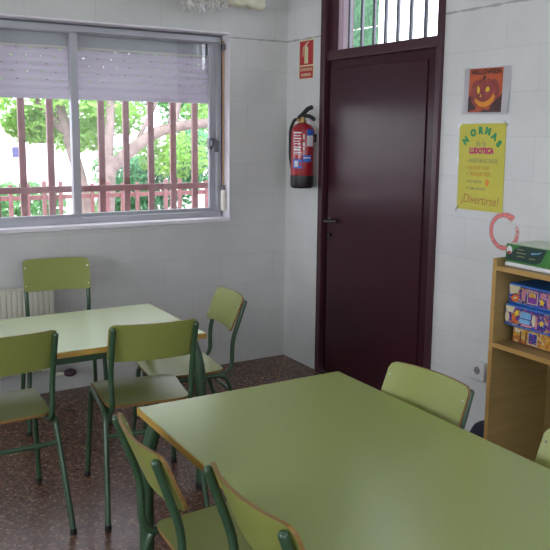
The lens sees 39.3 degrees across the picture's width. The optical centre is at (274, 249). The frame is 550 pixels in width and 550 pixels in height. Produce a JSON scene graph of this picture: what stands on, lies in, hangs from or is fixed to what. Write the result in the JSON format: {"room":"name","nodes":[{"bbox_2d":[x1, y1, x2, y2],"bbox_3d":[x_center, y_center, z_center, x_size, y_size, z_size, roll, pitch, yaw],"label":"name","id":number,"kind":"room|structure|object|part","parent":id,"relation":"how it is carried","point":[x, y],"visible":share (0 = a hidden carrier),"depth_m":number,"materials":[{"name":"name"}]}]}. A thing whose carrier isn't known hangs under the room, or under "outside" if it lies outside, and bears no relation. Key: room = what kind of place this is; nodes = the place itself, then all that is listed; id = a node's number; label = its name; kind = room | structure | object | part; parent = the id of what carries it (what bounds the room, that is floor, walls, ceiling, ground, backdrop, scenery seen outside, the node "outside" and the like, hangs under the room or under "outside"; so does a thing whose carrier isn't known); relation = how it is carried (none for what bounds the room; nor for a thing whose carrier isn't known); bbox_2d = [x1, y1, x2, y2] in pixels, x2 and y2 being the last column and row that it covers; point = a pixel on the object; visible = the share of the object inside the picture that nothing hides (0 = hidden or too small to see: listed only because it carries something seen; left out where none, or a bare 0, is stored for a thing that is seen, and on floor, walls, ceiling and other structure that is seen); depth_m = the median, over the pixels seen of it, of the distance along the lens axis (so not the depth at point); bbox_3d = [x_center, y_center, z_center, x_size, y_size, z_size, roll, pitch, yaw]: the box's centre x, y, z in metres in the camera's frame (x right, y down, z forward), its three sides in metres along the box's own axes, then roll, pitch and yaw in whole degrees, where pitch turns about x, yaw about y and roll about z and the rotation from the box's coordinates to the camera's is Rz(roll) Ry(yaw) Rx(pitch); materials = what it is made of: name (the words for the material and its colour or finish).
{"room":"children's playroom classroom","nodes":[
{"label":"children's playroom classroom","id":0,"kind":"room"},
{"bbox_2d":[0,0,287,393],"bbox_3d":[-2.565,-0.557,3.776,6.500,3.000,0.250,-5,10,-30],"label":"wall","id":1,"kind":"structure","parent":0,"point":[177,269],"depth_m":4.96,"materials":[{"name":"paint"}]},
{"bbox_2d":[0,98,71,216],"label":"bars","id":2,"kind":"object","parent":1,"relation":"in","point":[51,189],"depth_m":4.79,"materials":[{"name":"red paint"}]},
{"bbox_2d":[0,287,76,377],"bbox_3d":[-1.842,0.522,4.178,1.521,0.557,0.098,-5,10,-30],"label":"radiator","id":3,"kind":"object","parent":1,"relation":"attached to","point":[12,300],"visible":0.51,"depth_m":4.36,"materials":[{"name":"metal"}]},
{"bbox_2d":[0,287,23,293],"bbox_3d":[-1.879,0.261,4.097,1.410,0.015,0.058,-5,10,-30],"label":"radiator","id":4,"kind":"object","parent":3,"relation":"attached to","point":[12,290],"depth_m":4.32,"materials":[{"name":"metal"}]},
{"bbox_3d":[-1.215,0.727,4.567,0.078,0.048,0.060,-5,10,-30],"label":"valve knob","id":5,"kind":"part","parent":3,"relation":"part of","materials":[{"name":"plastic"}]},
{"bbox_2d":[0,14,229,233],"bbox_3d":[-1.182,-0.733,4.576,1.932,1.199,0.262,-5,10,-30],"label":"window","id":6,"kind":"structure","parent":1,"relation":"in","point":[78,220],"depth_m":4.71,"materials":[{"name":"metal"}]},
{"bbox_3d":[-1.571,-0.700,4.330,0.945,1.130,0.026,-5,10,-30],"label":"sash","id":7,"kind":"part","parent":6,"relation":"part of","materials":[{"name":"metal"}]},
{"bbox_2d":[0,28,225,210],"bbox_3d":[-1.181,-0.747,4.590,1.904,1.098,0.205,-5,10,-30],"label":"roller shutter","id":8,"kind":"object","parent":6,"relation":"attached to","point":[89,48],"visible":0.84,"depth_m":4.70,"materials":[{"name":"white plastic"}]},
{"bbox_3d":[-1.222,-0.915,4.617,1.886,0.024,0.014,-5,10,-30],"label":"rail","id":9,"kind":"part","parent":8,"relation":"part of","materials":[{"name":"white plastic"}]},
{"bbox_3d":[-1.186,-0.151,4.661,1.930,0.024,0.252,-5,10,-30],"label":"sill","id":10,"kind":"part","parent":6,"relation":"part of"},
{"bbox_3d":[-0.806,-0.767,4.816,0.955,1.130,0.026,-5,10,-30],"label":"sash","id":11,"kind":"part","parent":6,"relation":"part of","materials":[{"name":"metal"}]},
{"bbox_2d":[81,100,207,211],"label":"bars","id":12,"kind":"object","parent":1,"relation":"in","point":[126,187],"depth_m":5.15,"materials":[{"name":"red paint"}]},
{"bbox_3d":[-1.320,-0.387,4.896,2.350,0.040,0.032,-5,10,-30],"label":"rail","id":13,"kind":"part","parent":12,"relation":"part of","materials":[{"name":"metal"}]},
{"bbox_2d":[0,354,326,549],"bbox_3d":[-0.495,1.538,0.557,6.500,0.120,8.400,-5,10,-30],"label":"floor","id":14,"kind":"structure","parent":0,"point":[33,515],"depth_m":3.44,"materials":[{"name":"stone"}]},
{"bbox_2d":[0,329,76,534],"bbox_3d":[-1.084,0.678,3.040,0.436,0.814,0.543,-5,10,-30],"label":"chair","id":15,"kind":"object","parent":14,"relation":"on","point":[24,353],"visible":1,"depth_m":2.95,"materials":[{"name":"green laminate"}]},
{"bbox_3d":[-1.112,0.632,3.082,0.366,0.027,0.369,-5,10,-30],"label":"seat","id":16,"kind":"part","parent":15,"relation":"part of","materials":[{"name":"green laminate"}]},
{"bbox_3d":[-0.975,0.385,2.816,0.354,0.165,0.105,-5,10,-30],"label":"backrest","id":17,"kind":"part","parent":15,"relation":"part of","materials":[{"name":"green laminate"}]},
{"bbox_3d":[-1.009,0.821,3.295,0.037,0.432,0.224,-4,10,-25],"label":"leg","id":18,"kind":"part","parent":15,"relation":"part of","materials":[{"name":"green metal"}]},
{"bbox_3d":[-0.869,0.859,3.069,0.034,0.434,0.316,-6,11,-35],"label":"leg","id":19,"kind":"part","parent":15,"relation":"part of","materials":[{"name":"green metal"}]},
{"bbox_2d":[21,257,112,436],"bbox_3d":[-1.156,0.493,4.188,0.444,0.830,0.553,-3,9,-21],"label":"chair","id":20,"kind":"object","parent":14,"relation":"on","point":[43,274],"visible":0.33,"depth_m":4.33,"materials":[{"name":"green wood"}]},
{"bbox_3d":[-1.376,0.667,4.252,0.035,0.443,0.322,-4,10,-25],"label":"leg","id":21,"kind":"part","parent":20,"relation":"part of","materials":[{"name":"green metal"}]},
{"bbox_3d":[-1.274,0.705,4.001,0.038,0.441,0.229,-2,9,-16],"label":"leg","id":22,"kind":"part","parent":20,"relation":"part of","materials":[{"name":"green metal"}]},
{"bbox_3d":[-1.228,0.135,4.332,0.361,0.168,0.107,-3,9,-21],"label":"backrest","id":23,"kind":"part","parent":20,"relation":"part of","materials":[{"name":"green laminate"}]},
{"bbox_3d":[-1.021,0.650,4.389,0.035,0.443,0.322,-2,9,-17],"label":"leg","id":24,"kind":"part","parent":20,"relation":"part of","materials":[{"name":"green metal"}]},
{"bbox_3d":[-0.925,0.688,4.135,0.038,0.441,0.229,-4,10,-26],"label":"leg","id":25,"kind":"part","parent":20,"relation":"part of","materials":[{"name":"green metal"}]},
{"bbox_2d":[0,303,206,489],"bbox_3d":[-1.020,0.699,3.280,1.306,0.700,0.679,-5,10,-30],"label":"table","id":26,"kind":"object","parent":14,"relation":"on","point":[83,335],"visible":0.55,"depth_m":3.35,"materials":[{"name":"green laminate"}]},
{"bbox_3d":[-0.644,0.615,3.842,0.047,0.664,0.092,2,9,7],"label":"leg","id":27,"kind":"part","parent":26,"relation":"part of","materials":[{"name":"green metal"}]},
{"bbox_3d":[-0.342,0.695,3.341,0.092,0.664,0.047,4,9,21],"label":"leg","id":28,"kind":"part","parent":26,"relation":"part of","materials":[{"name":"green metal"}]},
{"bbox_2d":[85,318,210,531],"bbox_3d":[-0.560,0.648,3.269,0.436,0.814,0.543,-3,9,-22],"label":"chair","id":29,"kind":"object","parent":14,"relation":"on","point":[150,341],"visible":0.92,"depth_m":3.07,"materials":[{"name":"green wood"}]},
{"bbox_3d":[-0.792,0.812,3.370,0.037,0.432,0.224,-4,10,-28],"label":"leg","id":30,"kind":"part","parent":29,"relation":"part of","materials":[{"name":"green metal"}]},
{"bbox_3d":[-0.692,0.852,3.124,0.034,0.434,0.316,-2,9,-18],"label":"leg","id":31,"kind":"part","parent":29,"relation":"part of","materials":[{"name":"green metal"}]},
{"bbox_3d":[-0.581,0.602,3.313,0.366,0.027,0.369,-3,9,-22],"label":"seat","id":32,"kind":"part","parent":29,"relation":"part of","materials":[{"name":"green laminate"}]},
{"bbox_3d":[-0.477,0.357,3.031,0.354,0.165,0.105,-3,9,-22],"label":"backrest","id":33,"kind":"part","parent":29,"relation":"part of","materials":[{"name":"green laminate"}]},
{"bbox_3d":[-0.452,0.794,3.510,0.037,0.432,0.224,-2,9,-17],"label":"leg","id":34,"kind":"part","parent":29,"relation":"part of","materials":[{"name":"green metal"}]},
{"bbox_3d":[-0.347,0.834,3.266,0.034,0.434,0.316,-4,10,-27],"label":"leg","id":35,"kind":"part","parent":29,"relation":"part of","materials":[{"name":"green metal"}]},
{"bbox_2d":[112,412,252,549],"bbox_3d":[-0.160,0.840,2.126,0.527,0.790,0.423,-4,10,-28],"label":"chair","id":36,"kind":"object","parent":14,"relation":"on","point":[203,529],"visible":0.78,"depth_m":2.11,"materials":[{"name":"green wood"}]},
{"bbox_3d":[-0.342,0.995,2.261,0.307,0.422,0.033,-3,10,-24],"label":"leg","id":37,"kind":"part","parent":36,"relation":"part of","materials":[{"name":"green metal"}]},
{"bbox_3d":[-0.334,0.541,1.985,0.102,0.160,0.344,-4,10,-28],"label":"backrest","id":38,"kind":"part","parent":36,"relation":"part of","materials":[{"name":"green laminate"}]},
{"bbox_3d":[-0.112,0.800,2.146,0.358,0.026,0.356,-4,10,-28],"label":"seat","id":39,"kind":"part","parent":36,"relation":"part of","materials":[{"name":"green laminate"}]},
{"bbox_2d":[131,287,246,451],"bbox_3d":[-0.414,0.598,3.762,0.511,0.766,0.410,-3,10,-24],"label":"chair","id":40,"kind":"object","parent":14,"relation":"on","point":[226,304],"visible":0.73,"depth_m":3.75,"materials":[{"name":"green wood"}]},
{"bbox_3d":[-0.624,0.748,3.881,0.211,0.407,0.035,-2,9,-19],"label":"leg","id":41,"kind":"part","parent":40,"relation":"part of","materials":[{"name":"green metal"}]},
{"bbox_3d":[-0.479,0.798,3.570,0.211,0.407,0.035,-4,10,-30],"label":"leg","id":42,"kind":"part","parent":40,"relation":"part of","materials":[{"name":"green metal"}]},
{"bbox_3d":[-0.462,0.565,3.734,0.347,0.025,0.345,-3,10,-24],"label":"seat","id":43,"kind":"part","parent":40,"relation":"part of","materials":[{"name":"green laminate"}]},
{"bbox_3d":[-0.395,0.736,3.989,0.298,0.409,0.032,-4,10,-29],"label":"leg","id":44,"kind":"part","parent":40,"relation":"part of","materials":[{"name":"green metal"}]},
{"bbox_3d":[-0.248,0.786,3.673,0.298,0.409,0.032,-3,9,-20],"label":"leg","id":45,"kind":"part","parent":40,"relation":"part of","materials":[{"name":"green metal"}]},
{"bbox_3d":[-0.234,0.286,3.796,0.099,0.155,0.334,-3,10,-24],"label":"backrest","id":46,"kind":"part","parent":40,"relation":"part of","materials":[{"name":"green laminate"}]},
{"bbox_2d":[203,461,304,549],"bbox_3d":[0.133,0.885,1.777,0.543,0.814,0.436,-5,10,-30],"label":"chair","id":47,"kind":"object","parent":14,"relation":"on","point":[262,530],"visible":1,"depth_m":1.59,"materials":[{"name":"green wood"}]},
{"bbox_2d":[137,371,549,549],"bbox_3d":[0.237,0.898,2.071,0.773,0.700,1.357,-5,10,-30],"label":"table","id":48,"kind":"object","parent":14,"relation":"on","point":[349,464],"visible":0.87,"depth_m":1.99,"materials":[{"name":"green laminate"}]},
{"bbox_3d":[-0.386,0.834,2.433,0.092,0.664,0.047,4,9,21],"label":"leg","id":49,"kind":"part","parent":48,"relation":"part of","materials":[{"name":"green metal"}]},
{"bbox_2d":[381,361,473,428],"bbox_3d":[0.312,0.803,2.401,0.527,0.790,0.423,-5,11,-35],"label":"chair","id":50,"kind":"object","parent":14,"relation":"on","point":[442,396],"visible":0.27,"depth_m":2.47,"materials":[{"name":"green wood"}]},
{"bbox_2d":[470,420,483,437],"bbox_3d":[1.006,0.913,3.582,0.190,0.231,0.265,-5,10,-30],"label":"bag","id":51,"kind":"object","parent":14,"relation":"on","point":[477,429],"visible":0.08,"depth_m":3.59,"materials":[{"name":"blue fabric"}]},
{"bbox_2d":[483,257,549,461],"bbox_3d":[1.280,0.597,2.975,0.363,1.044,0.890,-5,10,-30],"label":"bookcase","id":52,"kind":"object","parent":14,"relation":"on","point":[517,403],"visible":0.39,"depth_m":3.30,"materials":[{"name":"brown wood"}]},
{"bbox_2d":[505,240,549,273],"bbox_3d":[1.088,0.025,3.122,0.194,0.094,0.228,-5,10,-30],"label":"pack","id":53,"kind":"object","parent":52,"relation":"on","point":[534,255],"visible":1,"depth_m":3.08,"materials":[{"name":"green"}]},
{"bbox_2d":[512,326,549,352],"bbox_3d":[1.179,0.362,3.144,0.242,0.074,0.323,-5,10,-30],"label":"toy box","id":54,"kind":"object","parent":52,"relation":"on","point":[525,337],"visible":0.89,"depth_m":3.13,"materials":[{"name":"orange cardboard"}]},
{"bbox_2d":[505,302,549,335],"bbox_3d":[1.152,0.280,3.131,0.242,0.089,0.342,-5,10,-30],"label":"toy box","id":55,"kind":"object","parent":54,"relation":"on","point":[517,315],"visible":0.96,"depth_m":3.11,"materials":[{"name":"cardboard"}]},
{"bbox_2d":[512,314,517,322],"bbox_3d":[0.988,0.285,3.172,0.001,0.034,0.034,-5,10,-30],"label":"print","id":56,"kind":"object","parent":55,"relation":"attached to","point":[514,316],"depth_m":3.17},
{"bbox_2d":[505,311,534,326],"bbox_3d":[1.002,0.279,3.148,0.001,0.058,0.160,-5,10,-30],"label":"print","id":57,"kind":"object","parent":55,"relation":"attached to","point":[514,318],"depth_m":3.15},
{"bbox_2d":[519,312,530,324],"bbox_3d":[1.016,0.277,3.124,0.001,0.048,0.057,-5,10,-30],"label":"print","id":58,"kind":"object","parent":55,"relation":"attached to","point":[524,317],"depth_m":3.13},
{"bbox_2d":[509,279,549,311],"bbox_3d":[1.169,0.192,3.134,0.242,0.083,0.343,-5,10,-30],"label":"toy box","id":59,"kind":"object","parent":55,"relation":"on","point":[535,293],"visible":0.96,"depth_m":3.14,"materials":[{"name":"cardboard"}]},
{"bbox_2d":[521,289,526,298],"bbox_3d":[1.019,0.179,3.149,0.001,0.043,0.028,-5,10,-30],"label":"print","id":60,"kind":"object","parent":59,"relation":"attached to","point":[523,291],"depth_m":3.15},
{"bbox_2d":[509,287,549,309],"bbox_3d":[1.066,0.200,3.073,0.001,0.069,0.335,-5,10,-30],"label":"print","id":61,"kind":"object","parent":59,"relation":"attached to","point":[534,297],"depth_m":3.12},
{"bbox_2d":[529,292,535,298],"bbox_3d":[1.041,0.184,3.111,0.001,0.020,0.036,-5,10,-30],"label":"print","id":62,"kind":"object","parent":59,"relation":"attached to","point":[532,295],"depth_m":3.11},
{"bbox_2d":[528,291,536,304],"bbox_3d":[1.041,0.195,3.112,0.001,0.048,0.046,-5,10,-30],"label":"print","id":63,"kind":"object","parent":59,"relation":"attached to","point":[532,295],"depth_m":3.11},
{"bbox_2d":[527,291,537,305],"bbox_3d":[1.041,0.195,3.113,0.001,0.054,0.052,-5,10,-30],"label":"print","id":64,"kind":"object","parent":59,"relation":"attached to","point":[532,296],"depth_m":3.11},
{"bbox_2d":[540,293,549,308],"bbox_3d":[1.074,0.203,3.059,0.001,0.054,0.055,-5,10,-30],"label":"print","id":65,"kind":"object","parent":59,"relation":"attached to","point":[544,297],"depth_m":3.06},
{"bbox_2d":[515,311,543,326],"bbox_3d":[1.027,0.277,3.106,0.001,0.042,0.152,-5,10,-30],"label":"print","id":66,"kind":"object","parent":55,"relation":"attached to","point":[522,318],"depth_m":3.10},
{"bbox_2d":[521,317,537,328],"bbox_3d":[1.026,0.288,3.106,0.001,0.052,0.078,-5,10,-30],"label":"print","id":67,"kind":"object","parent":55,"relation":"attached to","point":[526,322],"depth_m":3.11},
{"bbox_2d":[528,333,536,345],"bbox_3d":[1.047,0.363,3.129,0.001,0.044,0.042,-5,10,-30],"label":"print","id":68,"kind":"object","parent":54,"relation":"attached to","point":[532,337],"depth_m":3.13},
{"bbox_2d":[534,428,549,468],"bbox_3d":[0.653,0.895,1.931,0.506,0.758,0.406,-5,10,-30],"label":"chair","id":69,"kind":"object","parent":14,"relation":"on","point":[543,455],"visible":0.25,"depth_m":2.10,"materials":[{"name":"green wood"}]},
{"bbox_2d":[284,0,549,431],"bbox_3d":[2.248,-0.200,1.787,0.200,3.000,8.150,-5,10,-30],"label":"wall","id":70,"kind":"structure","parent":0,"point":[478,33],"depth_m":3.81,"materials":[{"name":"paint"}]},
{"bbox_2d":[289,105,315,188],"bbox_3d":[0.182,-0.652,4.861,0.168,0.518,0.150,-1,9,-13],"label":"fire extinguisher","id":71,"kind":"object","parent":70,"relation":"attached to","point":[302,137],"visible":1,"depth_m":4.81,"materials":[{"name":"red metal"}]},
{"bbox_3d":[0.198,-0.855,4.814,0.130,0.102,0.029,6,10,32],"label":"handle","id":72,"kind":"part","parent":71,"relation":"part of","materials":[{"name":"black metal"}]},
{"bbox_2d":[299,38,313,79],"bbox_3d":[0.200,-1.218,4.914,0.003,0.245,0.167,-5,10,-30],"label":"sign","id":73,"kind":"object","parent":70,"relation":"attached to","point":[306,48],"visible":1,"depth_m":4.91,"materials":[{"name":"red plastic"}]},
{"bbox_2d":[314,0,445,390],"bbox_3d":[0.631,-0.473,4.441,0.258,2.700,1.075,-5,10,-30],"label":"door","id":74,"kind":"structure","parent":70,"relation":"in","point":[380,105],"depth_m":4.41,"materials":[{"name":"red paint"}]},
{"bbox_3d":[0.353,-0.176,4.756,0.059,0.040,0.157,-5,10,-30],"label":"handle","id":75,"kind":"part","parent":74,"relation":"part of","materials":[{"name":"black metal"}]},
{"bbox_2d":[471,359,486,381],"bbox_3d":[1.000,0.593,3.784,0.024,0.096,0.086,-5,10,-30],"label":"wall socket","id":76,"kind":"object","parent":70,"relation":"attached to","point":[478,368],"visible":1,"depth_m":3.77,"materials":[{"name":"white plastic"}]},
{"bbox_2d":[457,123,506,212],"bbox_3d":[0.986,-0.395,3.695,0.002,0.448,0.330,-5,10,-30],"label":"poster","id":77,"kind":"object","parent":70,"relation":"attached to","point":[481,164],"visible":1,"depth_m":3.69,"materials":[{"name":"yellow paper"}]},
{"bbox_2d":[461,65,511,113],"bbox_3d":[0.989,-0.751,3.625,0.016,0.220,0.292,-5,11,-30],"label":"poster","id":78,"kind":"object","parent":70,"relation":"attached to","point":[486,89],"visible":1,"depth_m":3.62,"materials":[{"name":"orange paper"}]},
{"bbox_2d":[469,67,503,111],"bbox_3d":[0.992,-0.754,3.633,0.001,0.204,0.212,-5,11,-30],"label":"picture","id":79,"kind":"object","parent":78,"relation":"attached to","point":[486,84],"depth_m":3.62},
{"bbox_2d":[490,213,517,249],"bbox_3d":[1.070,-0.087,3.597,0.001,0.188,0.191,-5,10,-30],"label":"ring","id":80,"kind":"object","parent":70,"relation":"attached to","point":[507,215],"visible":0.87,"depth_m":3.62,"materials":[{"name":"pink paint"}]},
{"bbox_2d":[505,261,549,273],"bbox_3d":[1.088,0.063,3.127,0.194,0.018,0.228,-5,10,-30],"label":"tray","id":81,"kind":"object","parent":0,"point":[529,265],"depth_m":3.06,"materials":[{"name":"white plastic"}]},
{"bbox_3d":[-0.462,-1.560,0.081,6.500,0.150,8.400,-5,10,-30],"label":"ceiling","id":82,"kind":"structure","parent":0,"visible":0},
{"bbox_2d":[179,0,266,12],"bbox_3d":[-0.318,-1.773,4.512,0.632,0.773,0.121,-5,10,-30],"label":"garland","id":83,"kind":"object","parent":82,"relation":"hanging from","point":[258,5],"visible":1,"depth_m":4.54,"materials":[{"name":"paper"}]},
{"label":"outside","id":84,"kind":"structure","parent":0,"visible":0},
{"bbox_2d":[15,152,207,216],"bbox_3d":[-12.233,-2.128,25.838,60.000,0.200,72.000,-5,10,-30],"label":"ground","id":85,"kind":"structure","parent":84,"point":[201,197],"depth_m":20.67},
{"bbox_2d":[0,180,66,216],"bbox_3d":[-4.189,-0.447,10.690,2.623,1.299,0.808,-5,10,-30],"label":"shrub","id":86,"kind":"object","parent":85,"relation":"on","point":[36,206],"visible":0.27,"depth_m":10.92,"materials":[{"name":"green plant"}]},
{"bbox_2d":[0,47,93,212],"bbox_3d":[-3.875,-1.563,9.708,3.295,3.804,1.746,-5,10,-30],"label":"slender tree","id":87,"kind":"object","parent":85,"relation":"on","point":[35,113],"visible":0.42,"depth_m":9.87,"materials":[{"name":"green plant"}]},
{"bbox_2d":[0,98,97,212],"bbox_3d":[-7.008,-2.338,18.347,5.000,2.600,4.400,-5,10,-30],"label":"house","id":88,"kind":"structure","parent":85,"relation":"on","point":[36,154],"depth_m":17.11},
{"bbox_2d":[0,45,207,211],"bbox_3d":[-1.961,-1.597,10.088,3.994,3.796,1.845,-7,12,-41],"label":"leaning tree","id":89,"kind":"object","parent":85,"relation":"on","point":[113,164],"visible":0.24,"depth_m":10.15,"materials":[{"name":"green plant"}]},
{"bbox_2d":[1,178,207,216],"bbox_3d":[-1.868,0.054,7.113,3.900,1.393,0.050,-5,10,-30],"label":"picket fence","id":90,"kind":"object","parent":85,"relation":"on","point":[44,197],"visible":0.22,"depth_m":7.16,"materials":[{"name":"red metal"}]},
{"bbox_3d":[-1.869,-0.490,7.041,3.900,0.040,0.024,-5,10,-30],"label":"rail","id":91,"kind":"part","parent":90,"relation":"part of","materials":[{"name":"metal"}]},
{"bbox_2d":[89,146,142,211],"bbox_3d":[-2.820,-1.010,13.311,1.308,1.648,0.899,-5,10,-30],"label":"shrub","id":92,"kind":"object","parent":85,"relation":"on","point":[95,161],"visible":0.03,"depth_m":13.21,"materials":[{"name":"green plant"}]},
{"bbox_2d":[115,130,207,210],"bbox_3d":[-1.817,-1.046,12.553,2.263,1.968,0.979,-7,11,-39],"label":"shrub","id":93,"kind":"object","parent":85,"relation":"on","point":[142,177],"visible":0.26,"depth_m":12.28,"materials":[{"name":"green plant"}]},
{"bbox_2d":[116,54,207,144],"bbox_3d":[-1.352,-2.343,15.389,3.744,3.682,1.899,-5,10,-30],"label":"tree","id":94,"kind":"object","parent":85,"relation":"on","point":[163,105],"visible":0.02,"depth_m":14.90,"materials":[{"name":"green plant"}]},
{"bbox_2d":[353,0,383,46],"bbox_3d":[0.604,-1.191,6.637,0.058,4.050,0.932,-5,10,-30],"label":"screen","id":95,"kind":"object","parent":85,"relation":"on","point":[368,21],"visible":0.05,"depth_m":6.24,"materials":[{"name":"fabric"}]},
{"bbox_3d":[0.846,-1.130,6.262,0.032,4.050,0.032,-5,10,-30],"label":"post","id":96,"kind":"part","parent":95,"relation":"part of","materials":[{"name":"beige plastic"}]}
]}

